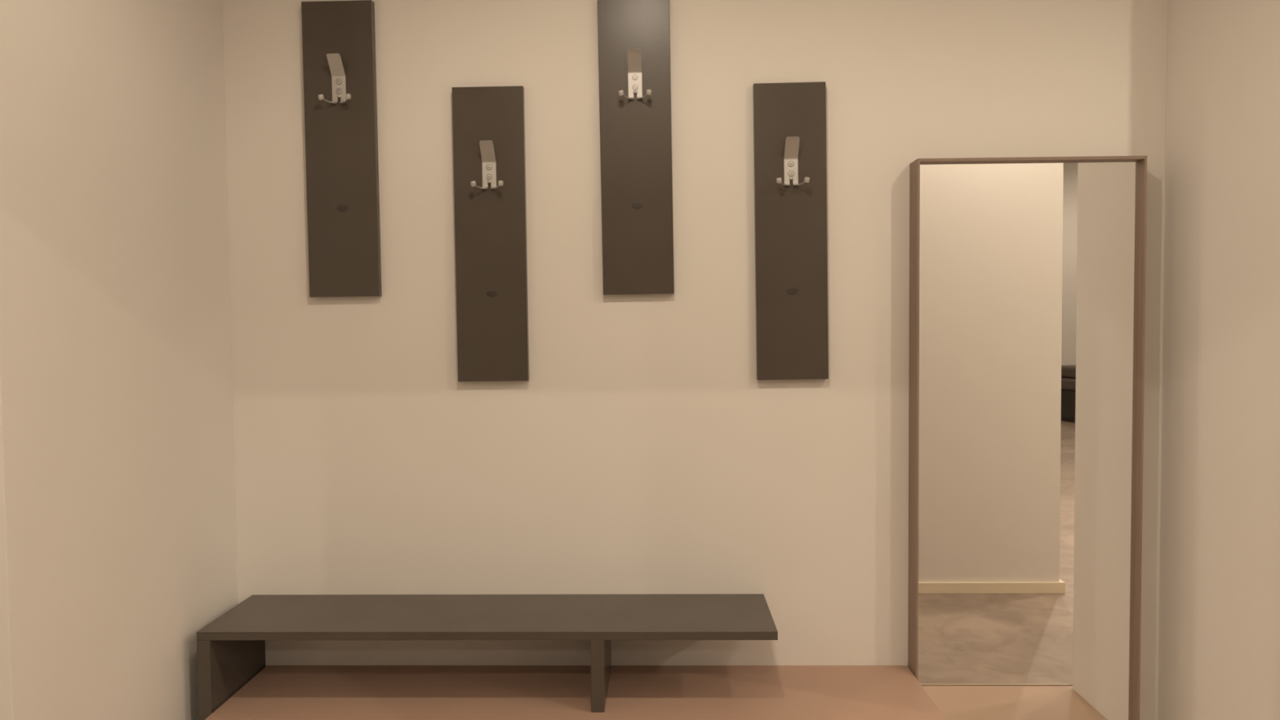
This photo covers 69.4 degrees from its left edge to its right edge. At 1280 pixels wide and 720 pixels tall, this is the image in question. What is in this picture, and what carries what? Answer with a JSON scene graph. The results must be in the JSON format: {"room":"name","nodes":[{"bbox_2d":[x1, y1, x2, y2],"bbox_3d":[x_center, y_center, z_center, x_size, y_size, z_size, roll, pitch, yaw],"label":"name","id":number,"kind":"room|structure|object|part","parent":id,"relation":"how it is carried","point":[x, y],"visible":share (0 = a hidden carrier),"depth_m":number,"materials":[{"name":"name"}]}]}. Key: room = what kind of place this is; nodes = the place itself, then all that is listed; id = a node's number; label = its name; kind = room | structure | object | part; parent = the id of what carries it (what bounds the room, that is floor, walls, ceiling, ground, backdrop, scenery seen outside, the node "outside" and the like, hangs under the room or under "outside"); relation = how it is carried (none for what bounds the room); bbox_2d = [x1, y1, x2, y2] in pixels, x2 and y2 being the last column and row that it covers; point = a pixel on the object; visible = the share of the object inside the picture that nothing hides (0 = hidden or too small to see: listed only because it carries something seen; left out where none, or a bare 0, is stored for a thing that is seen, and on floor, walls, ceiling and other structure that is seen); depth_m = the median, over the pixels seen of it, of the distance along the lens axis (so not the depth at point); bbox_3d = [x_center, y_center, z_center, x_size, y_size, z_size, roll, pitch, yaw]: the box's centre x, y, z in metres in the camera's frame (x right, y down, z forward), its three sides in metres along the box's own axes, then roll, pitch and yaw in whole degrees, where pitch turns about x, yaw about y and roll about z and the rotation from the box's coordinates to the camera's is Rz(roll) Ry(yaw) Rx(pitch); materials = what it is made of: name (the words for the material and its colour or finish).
{"room":"entrance hallway","nodes":[
{"label":"entrance hallway","id":0,"kind":"room"},
{"bbox_2d":[0,0,238,719],"bbox_3d":[-3.687,-0.150,2.698,4.504,3.226,1.127,0,2,1],"label":"wall","id":1,"kind":"structure","parent":0,"point":[118,543],"depth_m":2.51,"materials":[{"name":"paint"}]},
{"bbox_2d":[204,665,946,719],"bbox_3d":[-0.198,1.249,2.995,2.242,0.344,0.484,0,2,1],"label":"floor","id":2,"kind":"structure","parent":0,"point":[277,692],"depth_m":2.99,"materials":[{"name":"beige laminate"}]},
{"bbox_2d":[196,594,777,719],"bbox_3d":[-0.469,1.124,3.043,1.792,0.596,0.392,0,2,1],"label":"bench","id":3,"kind":"object","parent":2,"relation":"on","point":[231,648],"visible":0.98,"depth_m":2.96,"materials":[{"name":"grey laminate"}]},
{"bbox_3d":[-1.344,1.144,3.064,0.041,0.570,0.392,0,2,1],"label":"leg","id":4,"kind":"part","parent":3,"relation":"part of","materials":[{"name":"brown laminate"}]},
{"bbox_3d":[-0.471,0.839,3.031,1.792,0.026,0.392,0,2,1],"label":"seat","id":5,"kind":"part","parent":3,"relation":"part of","materials":[{"name":"brown laminate"}]},
{"bbox_3d":[-0.126,0.962,3.029,0.041,0.224,0.392,0,2,1],"label":"leg","id":6,"kind":"part","parent":3,"relation":"part of","materials":[{"name":"brown laminate"}]},
{"bbox_2d":[222,0,1167,719],"bbox_3d":[0.178,-0.204,3.232,3.399,3.226,0.120,0,2,1],"label":"wall","id":7,"kind":"structure","parent":0,"point":[642,450],"depth_m":3.18,"materials":[{"name":"paint"}]},
{"bbox_2d":[301,0,382,297],"bbox_3d":[-1.021,-0.717,3.135,0.242,1.000,0.084,-1,2,1],"label":"panel","id":8,"kind":"object","parent":7,"relation":"attached to","point":[339,37],"visible":1,"depth_m":3.15,"materials":[{"name":"brown laminate"}]},
{"bbox_3d":[-1.069,-0.881,3.098,0.019,0.021,0.020,-1,2,1],"label":"hook knob","id":9,"kind":"part","parent":8,"relation":"part of","materials":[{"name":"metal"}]},
{"bbox_3d":[-1.051,-0.876,3.118,0.008,0.015,0.056,2,3,44],"label":"hook arm","id":10,"kind":"part","parent":8,"relation":"part of","materials":[{"name":"metal"}]},
{"bbox_3d":[-0.977,-0.883,3.096,0.019,0.021,0.020,-1,2,1],"label":"hook knob","id":11,"kind":"part","parent":8,"relation":"part of","materials":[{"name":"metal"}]},
{"bbox_2d":[452,85,528,382],"bbox_3d":[-0.511,-0.426,3.135,0.242,1.000,0.084,-1,2,1],"label":"panel","id":12,"kind":"object","parent":7,"relation":"attached to","point":[489,158],"visible":1,"depth_m":3.15,"materials":[{"name":"brown laminate"}]},
{"bbox_3d":[-0.559,-0.591,3.098,0.019,0.021,0.020,-1,2,1],"label":"hook knob","id":13,"kind":"part","parent":12,"relation":"part of","materials":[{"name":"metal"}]},
{"bbox_3d":[-0.467,-0.592,3.096,0.019,0.021,0.020,-1,2,1],"label":"hook knob","id":14,"kind":"part","parent":12,"relation":"part of","materials":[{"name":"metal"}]},
{"bbox_2d":[597,0,674,294],"bbox_3d":[-0.014,-0.724,3.112,0.242,1.000,0.084,-1,2,1],"label":"panel","id":15,"kind":"object","parent":7,"relation":"attached to","point":[634,36],"visible":1,"depth_m":3.13,"materials":[{"name":"brown laminate"}]},
{"bbox_3d":[-0.063,-0.888,3.074,0.019,0.021,0.020,-1,2,1],"label":"hook knob","id":16,"kind":"part","parent":15,"relation":"part of","materials":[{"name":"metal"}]},
{"bbox_3d":[0.029,-0.890,3.072,0.019,0.021,0.020,-1,2,1],"label":"hook knob","id":17,"kind":"part","parent":15,"relation":"part of","materials":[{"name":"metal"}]},
{"bbox_2d":[752,81,828,380],"bbox_3d":[0.512,-0.432,3.112,0.242,1.000,0.084,-1,2,1],"label":"panel","id":18,"kind":"object","parent":7,"relation":"attached to","point":[789,118],"visible":1,"depth_m":3.13,"materials":[{"name":"brown laminate"}]},
{"bbox_3d":[0.463,-0.597,3.074,0.019,0.021,0.020,-1,2,1],"label":"hook knob","id":19,"kind":"part","parent":18,"relation":"part of","materials":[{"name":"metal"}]},
{"bbox_3d":[0.555,-0.599,3.072,0.019,0.021,0.020,-1,2,1],"label":"hook knob","id":20,"kind":"part","parent":18,"relation":"part of","materials":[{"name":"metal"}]},
{"bbox_2d":[907,155,1146,719],"bbox_3d":[1.295,0.367,3.118,0.745,2.070,0.099,0,2,1],"label":"wall mirror","id":21,"kind":"object","parent":7,"relation":"attached to","point":[1027,275],"visible":1,"depth_m":3.09,"materials":[{"name":"clear mirror"}]},
{"bbox_2d":[1157,0,1279,719],"bbox_3d":[4.314,-0.217,2.677,5.097,3.226,0.797,0,2,1],"label":"wall","id":22,"kind":"structure","parent":0,"point":[1219,630],"depth_m":2.82,"materials":[{"name":"paint"}]}
]}

